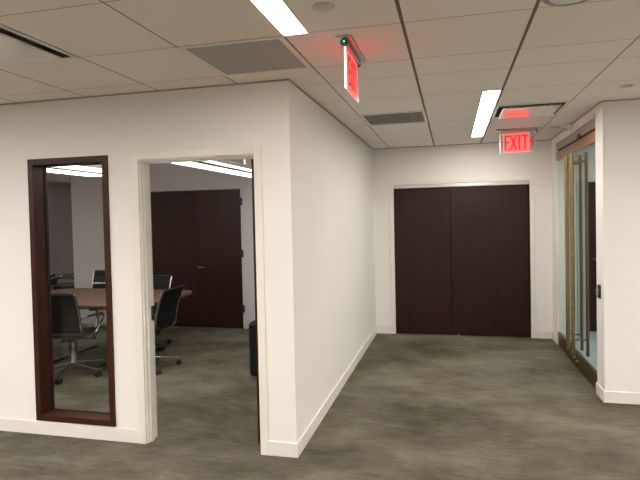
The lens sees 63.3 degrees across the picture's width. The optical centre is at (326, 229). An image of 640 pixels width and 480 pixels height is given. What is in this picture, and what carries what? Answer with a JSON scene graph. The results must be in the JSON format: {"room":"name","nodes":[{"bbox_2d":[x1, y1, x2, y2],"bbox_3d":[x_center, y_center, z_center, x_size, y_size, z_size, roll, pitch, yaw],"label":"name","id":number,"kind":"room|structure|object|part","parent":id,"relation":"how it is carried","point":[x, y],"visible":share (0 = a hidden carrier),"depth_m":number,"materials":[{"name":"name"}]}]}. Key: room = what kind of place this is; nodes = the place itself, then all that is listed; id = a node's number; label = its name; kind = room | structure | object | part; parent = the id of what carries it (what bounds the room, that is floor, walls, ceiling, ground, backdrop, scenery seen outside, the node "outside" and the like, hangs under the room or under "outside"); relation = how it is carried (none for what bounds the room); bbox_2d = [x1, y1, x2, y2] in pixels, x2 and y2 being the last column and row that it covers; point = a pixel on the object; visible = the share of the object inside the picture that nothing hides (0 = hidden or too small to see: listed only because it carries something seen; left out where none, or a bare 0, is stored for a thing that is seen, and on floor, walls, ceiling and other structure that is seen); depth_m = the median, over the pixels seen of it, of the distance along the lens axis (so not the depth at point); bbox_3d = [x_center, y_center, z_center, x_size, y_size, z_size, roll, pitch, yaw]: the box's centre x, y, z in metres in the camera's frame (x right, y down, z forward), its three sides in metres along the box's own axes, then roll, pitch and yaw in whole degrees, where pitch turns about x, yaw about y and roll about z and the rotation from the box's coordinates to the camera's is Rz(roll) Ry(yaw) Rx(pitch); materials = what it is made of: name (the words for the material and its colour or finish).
{"room":"office hallway","nodes":[
{"label":"office hallway","id":0,"kind":"room"},
{"bbox_2d":[47,182,73,289],"bbox_3d":[-8.025,0.395,5.343,0.120,2.598,16.600,-1,1,14],"label":"wall","id":1,"kind":"structure","parent":0,"point":[59,194],"depth_m":12.28,"materials":[{"name":"grey paint"}]},
{"bbox_2d":[0,81,301,442],"bbox_3d":[-4.064,0.831,4.562,7.933,3.598,0.120,-1,1,14],"label":"wall","id":2,"kind":"structure","parent":0,"point":[256,114],"depth_m":3.85,"materials":[{"name":"white paint"}]},
{"bbox_2d":[0,418,138,442],"bbox_3d":[-4.658,1.591,4.659,6.711,0.100,0.013,-1,1,14],"label":"baseboard","id":3,"kind":"structure","parent":2,"relation":"attached to","point":[6,424],"depth_m":4.00,"materials":[{"name":"white"}]},
{"bbox_2d":[27,155,115,426],"bbox_3d":[-1.942,0.468,4.039,0.707,2.042,0.148,-1,1,14],"label":"window","id":4,"kind":"structure","parent":2,"relation":"in","point":[46,410],"depth_m":4.05,"materials":[{"name":"brown wood"}]},
{"bbox_3d":[-1.926,0.466,4.104,0.707,2.042,0.014,-1,1,14],"label":"casing","id":5,"kind":"part","parent":4,"relation":"part of","materials":[{"name":"brown wood"}]},
{"bbox_2d":[0,79,289,104],"bbox_3d":[-4.113,-0.960,4.452,7.943,0.008,0.010,-1,1,14],"label":"trim","id":6,"kind":"structure","parent":2,"relation":"attached to","point":[281,79],"depth_m":3.76,"materials":[{"name":"grey"}]},
{"bbox_2d":[130,146,268,454],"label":"door frame","id":7,"kind":"structure","parent":2,"relation":"in","point":[140,162],"depth_m":3.81,"materials":[{"name":"white"}]},
{"bbox_3d":[-1.321,0.633,3.937,0.004,0.110,0.033,-1,1,14],"label":"strike plate","id":8,"kind":"part","parent":7,"relation":"part of","materials":[{"name":"black plastic"}]},
{"bbox_2d":[268,441,298,457],"bbox_3d":[-0.301,1.525,3.607,0.216,0.100,0.013,-1,1,14],"label":"baseboard","id":9,"kind":"structure","parent":2,"relation":"attached to","point":[276,448],"depth_m":3.60,"materials":[{"name":"white"}]},
{"bbox_2d":[71,140,552,330],"bbox_3d":[-0.520,0.678,7.676,7.404,3.598,0.120,-1,1,14],"label":"wall","id":10,"kind":"structure","parent":0,"point":[469,161],"depth_m":7.27,"materials":[{"name":"white paint"}]},
{"bbox_2d":[81,318,106,323],"bbox_3d":[-3.430,1.472,8.333,1.415,0.100,0.013,-1,1,14],"label":"baseboard","id":11,"kind":"structure","parent":10,"relation":"attached to","point":[86,320],"depth_m":8.42,"materials":[{"name":"grey paint"}]},
{"bbox_2d":[150,189,244,328],"bbox_3d":[-2.000,0.448,7.983,1.568,2.105,0.164,-1,1,14],"label":"door","id":12,"kind":"structure","parent":10,"relation":"in","point":[196,234],"depth_m":7.93,"materials":[{"name":"brown wood"}]},
{"bbox_2d":[377,326,391,333],"bbox_3d":[0.810,1.408,7.309,0.208,0.100,0.013,-1,1,14],"label":"baseboard","id":13,"kind":"structure","parent":10,"relation":"attached to","point":[380,329],"depth_m":7.30,"materials":[{"name":"white"}]},
{"bbox_2d":[376,140,544,148],"bbox_3d":[1.775,-1.149,7.000,2.331,0.008,0.010,-1,1,14],"label":"trim","id":14,"kind":"structure","parent":10,"relation":"attached to","point":[530,140],"depth_m":7.04,"materials":[{"name":"grey metal"}]},
{"bbox_2d":[389,177,535,337],"bbox_3d":[1.821,0.382,7.071,1.893,2.120,0.091,-1,1,14],"label":"door","id":15,"kind":"structure","parent":10,"relation":"in","point":[463,255],"depth_m":7.04,"materials":[{"name":"brown wood"}]},
{"bbox_2d":[536,331,551,338],"bbox_3d":[2.853,1.377,6.815,0.198,0.100,0.013,-1,1,14],"label":"baseboard","id":16,"kind":"structure","parent":10,"relation":"attached to","point":[539,334],"depth_m":6.81,"materials":[{"name":"white"}]},
{"bbox_2d":[0,324,639,479],"bbox_3d":[-1.329,1.643,3.766,13.600,0.100,16.600,-1,1,14],"label":"floor","id":17,"kind":"structure","parent":0,"point":[414,406],"depth_m":4.18,"materials":[{"name":"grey carpet"}]},
{"bbox_2d":[50,273,73,290],"bbox_3d":[-4.979,1.179,9.983,0.580,0.653,0.601,-2,1,-16],"label":"chair","id":18,"kind":"object","parent":17,"relation":"on","point":[53,278],"visible":0.43,"depth_m":9.77,"materials":[{"name":"black fabric"}]},
{"bbox_3d":[-5.223,0.951,9.907,0.065,0.182,0.440,-2,1,-16],"label":"backrest","id":19,"kind":"part","parent":18,"relation":"part of","materials":[{"name":"black fabric"}]},
{"bbox_3d":[-4.966,1.073,9.985,0.470,0.060,0.480,-2,1,-16],"label":"seat","id":20,"kind":"part","parent":18,"relation":"part of","materials":[{"name":"black fabric"}]},
{"bbox_2d":[51,293,106,383],"bbox_3d":[-2.753,1.108,5.617,0.690,0.937,0.671,-1,1,5],"label":"office chair","id":21,"kind":"object","parent":17,"relation":"on","point":[66,317],"visible":0.77,"depth_m":5.40,"materials":[{"name":"black fabric"}]},
{"bbox_3d":[-2.923,1.475,5.593,0.307,0.064,0.048,-2,2,-17],"label":"arm","id":22,"kind":"part","parent":21,"relation":"part of","materials":[{"name":"silver metal"}]},
{"bbox_3d":[-2.794,0.660,5.289,0.430,0.024,0.024,-1,1,5],"label":"rail","id":23,"kind":"part","parent":21,"relation":"part of","materials":[{"name":"black plastic"}]},
{"bbox_3d":[-2.784,0.874,5.355,0.424,0.420,0.134,-1,1,5],"label":"backrest","id":24,"kind":"part","parent":21,"relation":"part of","materials":[{"name":"black fabric"}]},
{"bbox_3d":[-2.751,1.475,5.465,0.048,0.064,0.307,-1,1,1],"label":"arm","id":25,"kind":"part","parent":21,"relation":"part of","materials":[{"name":"silver metal"}]},
{"bbox_3d":[-2.753,1.127,5.682,0.424,0.042,0.459,-1,1,5],"label":"seat","id":26,"kind":"part","parent":21,"relation":"part of","materials":[{"name":"black fabric"}]},
{"bbox_3d":[-2.579,1.468,5.585,0.308,0.064,0.048,-1,2,21],"label":"arm","id":27,"kind":"part","parent":21,"relation":"part of","materials":[{"name":"silver metal"}]},
{"bbox_3d":[-2.539,0.902,5.591,0.026,0.510,0.636,-1,1,5],"label":"frame","id":28,"kind":"part","parent":21,"relation":"part of","materials":[{"name":"silver metal"}]},
{"bbox_3d":[-2.641,1.464,5.793,0.048,0.064,0.307,0,2,37],"label":"arm","id":29,"kind":"part","parent":21,"relation":"part of","materials":[{"name":"silver metal"}]},
{"bbox_3d":[-2.506,1.012,5.580,0.057,0.224,0.421,-1,1,5],"label":"armrest","id":30,"kind":"part","parent":21,"relation":"part of","materials":[{"name":"silver metal"}]},
{"bbox_2d":[86,270,106,338],"bbox_3d":[-3.364,1.081,7.644,0.671,0.914,0.690,-1,1,8],"label":"office chair","id":31,"kind":"object","parent":17,"relation":"on","point":[98,278],"visible":0.12,"depth_m":7.90,"materials":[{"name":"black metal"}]},
{"bbox_3d":[-3.353,0.840,7.910,0.424,0.410,0.134,-1,1,8],"label":"backrest","id":32,"kind":"part","parent":31,"relation":"part of","materials":[{"name":"black fabric"}]},
{"bbox_2d":[51,288,191,362],"bbox_3d":[-2.800,1.183,6.381,2.025,0.740,1.260,-1,1,14],"label":"conference table","id":33,"kind":"object","parent":17,"relation":"on","point":[87,298],"visible":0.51,"depth_m":6.43,"materials":[{"name":"brown wood"}]},
{"bbox_3d":[-3.172,1.199,6.471,0.100,0.670,0.100,-1,1,14],"label":"table leg","id":34,"kind":"part","parent":33,"relation":"part of","materials":[{"name":"black plastic"}]},
{"bbox_2d":[153,275,172,350],"bbox_3d":[-2.383,1.083,6.749,0.691,0.914,0.707,-1,1,16],"label":"office chair","id":35,"kind":"object","parent":17,"relation":"on","point":[159,281],"visible":0.14,"depth_m":6.99,"materials":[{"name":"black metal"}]},
{"bbox_3d":[-2.316,0.841,7.013,0.424,0.410,0.134,-1,1,16],"label":"backrest","id":36,"kind":"part","parent":35,"relation":"part of","materials":[{"name":"black fabric"}]},
{"bbox_3d":[-2.304,0.628,7.067,0.430,0.023,0.024,-1,1,16],"label":"rail","id":37,"kind":"part","parent":35,"relation":"part of","materials":[{"name":"black plastic"}]},
{"bbox_2d":[154,285,183,374],"bbox_3d":[-2.014,1.098,5.850,0.706,0.914,0.686,-1,1,12],"label":"office chair","id":38,"kind":"object","parent":17,"relation":"on","point":[167,308],"visible":0.53,"depth_m":5.78,"materials":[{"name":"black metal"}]},
{"bbox_3d":[-2.040,0.908,5.609,0.636,0.497,0.026,-1,1,12],"label":"frame","id":39,"kind":"part","parent":38,"relation":"part of","materials":[{"name":"silver metal"}]},
{"bbox_3d":[-2.056,1.119,5.849,0.460,0.040,0.424,-1,1,12],"label":"seat","id":40,"kind":"part","parent":38,"relation":"part of","materials":[{"name":"black fabric"}]},
{"bbox_3d":[-1.833,1.447,5.903,0.307,0.062,0.048,-2,2,-17],"label":"arm","id":41,"kind":"part","parent":38,"relation":"part of","materials":[{"name":"silver metal"}]},
{"bbox_3d":[-1.747,0.859,5.778,0.134,0.410,0.424,-1,1,12],"label":"backrest","id":42,"kind":"part","parent":38,"relation":"part of","materials":[{"name":"black fabric"}]},
{"bbox_3d":[-1.692,0.648,5.760,0.024,0.023,0.430,-1,1,12],"label":"rail","id":43,"kind":"part","parent":38,"relation":"part of","materials":[{"name":"black plastic"}]},
{"bbox_3d":[-1.950,0.895,6.050,0.636,0.497,0.026,-1,1,12],"label":"frame","id":44,"kind":"part","parent":38,"relation":"part of","materials":[{"name":"silver metal"}]},
{"bbox_2d":[249,320,256,375],"bbox_3d":[-0.394,1.137,5.568,0.675,0.780,0.710,-1,1,14],"label":"upholstered armchair","id":45,"kind":"object","parent":17,"relation":"on","point":[252,334],"visible":0.09,"depth_m":5.29,"materials":[{"name":"black leather"}]},
{"bbox_2d":[0,0,639,183],"bbox_3d":[-1.386,-1.049,3.699,13.600,0.090,16.600,-1,1,14],"label":"ceiling","id":46,"kind":"structure","parent":0,"point":[437,58],"depth_m":3.02,"materials":[{"name":"tile"}]},
{"bbox_2d":[0,25,78,66],"bbox_3d":[-1.779,-1.004,2.739,0.602,0.113,0.602,-1,1,14],"label":"ceiling vent","id":47,"kind":"object","parent":46,"relation":"in","point":[16,48],"visible":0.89,"depth_m":2.83,"materials":[{"name":"white metal"}]},
{"bbox_3d":[-1.778,-0.953,2.740,0.482,0.012,0.482,-1,1,14],"label":"panel","id":48,"kind":"part","parent":47,"relation":"part of","materials":[{"name":"grey metal"}]},
{"bbox_2d":[47,165,101,176],"bbox_3d":[-2.689,-0.811,5.358,0.744,0.411,1.702,-1,1,14],"label":"pendant light","id":49,"kind":"object","parent":46,"relation":"hanging from","point":[84,170],"visible":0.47,"depth_m":5.43,"materials":[{"name":"grey metal"}]},
{"bbox_2d":[61,166,101,171],"bbox_3d":[-2.462,-0.633,5.308,0.260,0.016,1.680,-1,1,14],"label":"diffuser","id":50,"kind":"object","parent":49,"relation":"attached to","point":[76,168],"depth_m":5.29,"materials":[{"name":"white plastic"}]},
{"bbox_2d":[172,159,251,177],"bbox_3d":[-1.125,-0.848,5.520,0.449,0.411,2.752,-1,1,14],"label":"pendant light","id":51,"kind":"object","parent":46,"relation":"hanging from","point":[224,166],"visible":0.44,"depth_m":5.41,"materials":[{"name":"grey metal"}]},
{"bbox_2d":[207,161,251,170],"bbox_3d":[-0.952,-0.670,5.483,0.075,0.016,2.730,-1,1,14],"label":"diffuser","id":52,"kind":"object","parent":51,"relation":"attached to","point":[228,164],"depth_m":5.33,"materials":[{"name":"white plastic"}]},
{"bbox_2d":[178,36,312,75],"bbox_3d":[-0.449,-1.007,3.046,0.602,0.009,0.602,-1,1,14],"label":"panel","id":53,"kind":"object","parent":46,"relation":"attached to","point":[261,55],"visible":1,"depth_m":3.00,"materials":[{"name":"grey metal"}]},
{"bbox_2d":[248,0,309,35],"bbox_3d":[-0.444,-1.006,1.480,0.145,0.084,2.436,-1,1,14],"label":"ceiling light","id":54,"kind":"object","parent":46,"relation":"attached to","point":[278,13],"visible":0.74,"depth_m":2.44,"materials":[{"name":"white plastic"}]},
{"bbox_2d":[279,38,319,76],"bbox_3d":[-0.150,-1.012,3.086,0.026,0.004,0.786,-1,1,14],"label":"trim","id":55,"kind":"structure","parent":46,"relation":"attached to","point":[312,70],"depth_m":3.30,"materials":[{"name":"white metal"}]},
{"bbox_2d":[313,2,333,11],"bbox_3d":[-0.015,-0.995,2.323,0.098,0.007,0.098,-1,1,14],"label":"sprinkler cover","id":56,"kind":"object","parent":46,"relation":"attached to","point":[322,6],"visible":1,"depth_m":2.31,"materials":[{"name":"beige"}]},
{"bbox_2d":[335,35,365,102],"bbox_3d":[0.141,-0.884,2.918,0.086,0.264,0.460,-1,1,14],"label":"exit sign","id":57,"kind":"object","parent":46,"relation":"hanging from","point":[353,56],"visible":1,"depth_m":2.85,"materials":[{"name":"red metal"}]},
{"bbox_3d":[0.139,-1.011,2.915,0.086,0.010,0.460,-1,1,14],"label":"ceiling plate","id":58,"kind":"part","parent":57,"relation":"part of","materials":[{"name":"silver metal"}]},
{"bbox_2d":[359,111,427,125],"bbox_3d":[0.661,-1.106,5.050,0.602,0.060,0.602,-1,1,14],"label":"ceiling vent","id":59,"kind":"object","parent":46,"relation":"in","point":[414,116],"visible":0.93,"depth_m":5.04,"materials":[{"name":"grey metal"}]},
{"bbox_2d":[471,89,501,136],"bbox_3d":[1.546,-1.140,5.150,0.146,0.084,2.437,-1,1,14],"label":"ceiling light","id":60,"kind":"object","parent":46,"relation":"attached to","point":[488,100],"visible":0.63,"depth_m":4.77,"materials":[{"name":"white plastic"}]},
{"bbox_2d":[495,127,539,152],"bbox_3d":[2.130,-0.999,5.806,0.460,0.264,0.086,-1,1,14],"label":"exit sign","id":61,"kind":"object","parent":46,"relation":"hanging from","point":[514,142],"visible":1,"depth_m":5.80,"materials":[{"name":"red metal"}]},
{"bbox_3d":[2.128,-1.126,5.803,0.460,0.010,0.086,-1,1,14],"label":"ceiling plate","id":62,"kind":"part","parent":61,"relation":"part of","materials":[{"name":"silver metal"}]},
{"bbox_2d":[491,101,570,118],"bbox_3d":[1.847,-1.132,4.764,0.602,0.113,0.602,-1,1,14],"label":"ceiling vent","id":63,"kind":"object","parent":46,"relation":"in","point":[547,108],"visible":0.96,"depth_m":4.74,"materials":[{"name":"white metal"}]},
{"bbox_3d":[1.848,-1.081,4.765,0.482,0.012,0.482,-1,1,14],"label":"panel","id":64,"kind":"part","parent":63,"relation":"part of","materials":[{"name":"grey metal"}]},
{"bbox_2d":[542,0,588,6],"bbox_3d":[1.056,-1.009,2.241,0.236,0.020,0.236,-1,1,14],"label":"ceiling speaker","id":65,"kind":"object","parent":46,"relation":"attached to","point":[557,3],"visible":1,"depth_m":2.30,"materials":[{"name":"grey metal"}]},
{"bbox_2d":[619,84,633,87],"bbox_3d":[2.264,-1.083,3.924,0.098,0.007,0.098,-1,1,14],"label":"sprinkler cover","id":66,"kind":"object","parent":46,"relation":"attached to","point":[628,85],"visible":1,"depth_m":3.91,"materials":[{"name":"beige"}]},
{"bbox_3d":[2.264,-1.083,3.924,0.090,0.007,0.090,-1,1,14],"label":"plate","id":67,"kind":"part","parent":66,"relation":"part of","materials":[{"name":"beige metal"}]},
{"bbox_2d":[294,86,376,455],"bbox_3d":[0.167,0.219,5.448,0.133,2.598,3.861,-1,1,14],"label":"wall","id":68,"kind":"structure","parent":0,"point":[334,167],"depth_m":4.64,"materials":[{"name":"white paint"}]},
{"bbox_2d":[288,80,372,148],"bbox_3d":[0.195,-1.075,5.397,0.010,0.008,3.851,-1,1,14],"label":"trim","id":69,"kind":"structure","parent":68,"relation":"attached to","point":[292,82],"depth_m":4.49,"materials":[{"name":"grey"}]},
{"bbox_2d":[568,143,595,331],"bbox_3d":[4.756,0.585,6.908,3.216,3.598,0.120,-1,1,14],"label":"wall","id":70,"kind":"structure","parent":0,"point":[590,149],"depth_m":7.14,"materials":[{"name":"grey paint"}]},
{"bbox_2d":[588,182,596,330],"bbox_3d":[4.040,0.362,7.010,0.944,2.050,0.105,-1,1,14],"label":"door","id":71,"kind":"structure","parent":70,"relation":"in","point":[591,185],"depth_m":7.12,"materials":[{"name":"brown wood"}]},
{"bbox_2d":[551,101,619,391],"bbox_3d":[2.729,0.661,5.615,0.120,3.598,2.361,-1,1,14],"label":"wall","id":72,"kind":"structure","parent":0,"point":[606,113],"depth_m":4.47,"materials":[{"name":"white paint"}]},
{"bbox_2d":[552,331,555,342],"bbox_3d":[2.927,1.379,6.672,0.013,0.100,0.257,-1,1,14],"label":"baseboard","id":73,"kind":"structure","parent":72,"relation":"attached to","point":[553,333],"depth_m":6.66,"materials":[{"name":"white"}]},
{"bbox_2d":[565,125,572,131],"bbox_3d":[2.600,-1.088,5.571,0.057,0.062,0.130,-1,1,14],"label":"sensor","id":74,"kind":"object","parent":72,"relation":"attached to","point":[568,128],"visible":0.99,"depth_m":5.52,"materials":[{"name":"white plastic"}]},
{"bbox_2d":[554,114,596,389],"bbox_3d":[2.671,0.194,5.601,0.191,2.535,1.865,-1,1,14],"label":"door","id":75,"kind":"structure","parent":72,"relation":"in","point":[583,137],"depth_m":5.58,"materials":[{"name":"clear glass"}]},
{"bbox_3d":[2.733,-0.884,5.923,0.032,0.100,0.988,-1,1,14],"label":"rail","id":76,"kind":"part","parent":75,"relation":"part of","materials":[{"name":"gold metal"}]},
{"bbox_3d":[2.597,0.253,5.607,0.042,2.100,0.042,-1,1,14],"label":"pull handle","id":77,"kind":"part","parent":75,"relation":"part of","materials":[{"name":"gold metal"}]},
{"bbox_3d":[2.780,1.361,5.980,0.032,0.153,0.988,-1,1,14],"label":"rail","id":78,"kind":"part","parent":75,"relation":"part of","materials":[{"name":"brown metal"}]},
{"bbox_3d":[2.539,0.260,5.364,0.042,2.100,0.042,-1,1,14],"label":"pull handle","id":79,"kind":"part","parent":75,"relation":"part of","materials":[{"name":"gold metal"}]},
{"bbox_3d":[2.731,0.251,5.575,0.033,2.100,0.033,-1,1,14],"label":"pull handle","id":80,"kind":"part","parent":75,"relation":"part of","materials":[{"name":"brown metal"}]},
{"bbox_3d":[2.523,-0.858,5.055,0.032,0.100,0.788,-1,1,14],"label":"rail","id":81,"kind":"part","parent":75,"relation":"part of","materials":[{"name":"gold metal"}]},
{"bbox_3d":[2.673,0.258,5.332,0.033,2.100,0.033,-1,1,14],"label":"pull handle","id":82,"kind":"part","parent":75,"relation":"part of","materials":[{"name":"brown metal"}]},
{"bbox_3d":[2.571,1.388,5.111,0.032,0.153,0.788,-1,1,14],"label":"rail","id":83,"kind":"part","parent":75,"relation":"part of","materials":[{"name":"brown metal"}]},
{"bbox_2d":[550,101,602,139],"bbox_3d":[2.625,-1.131,5.576,0.010,0.008,2.361,-1,1,14],"label":"trim","id":84,"kind":"structure","parent":72,"relation":"attached to","point":[601,101],"depth_m":5.11,"materials":[{"name":"grey metal"}]},
{"bbox_2d":[596,284,600,298],"bbox_3d":[2.405,0.547,4.600,0.030,0.120,0.065,-1,1,14],"label":"card reader","id":85,"kind":"object","parent":72,"relation":"attached to","point":[598,290],"visible":1,"depth_m":4.59,"materials":[{"name":"black plastic"}]},
{"bbox_2d":[596,382,603,400],"bbox_3d":[2.431,1.442,4.616,0.013,0.100,0.234,-1,1,14],"label":"baseboard","id":86,"kind":"structure","parent":72,"relation":"attached to","point":[599,390],"depth_m":4.61,"materials":[{"name":"white"}]},
{"bbox_2d":[618,100,639,392],"bbox_3d":[4.077,0.169,4.122,3.216,2.598,0.120,-1,1,14],"label":"wall","id":87,"kind":"structure","parent":0,"point":[628,110],"depth_m":4.42,"materials":[{"name":"white paint"}]},
{"bbox_2d":[603,391,639,404],"bbox_3d":[4.023,1.421,4.105,3.349,0.100,0.013,-1,1,14],"label":"baseboard","id":88,"kind":"structure","parent":87,"relation":"attached to","point":[608,396],"depth_m":4.46,"materials":[{"name":"white"}]},
{"bbox_2d":[603,98,639,101],"bbox_3d":[3.976,-1.121,4.041,3.336,0.008,0.010,-1,1,14],"label":"trim","id":89,"kind":"structure","parent":87,"relation":"attached to","point":[636,98],"depth_m":4.39,"materials":[{"name":"grey metal"}]}
]}

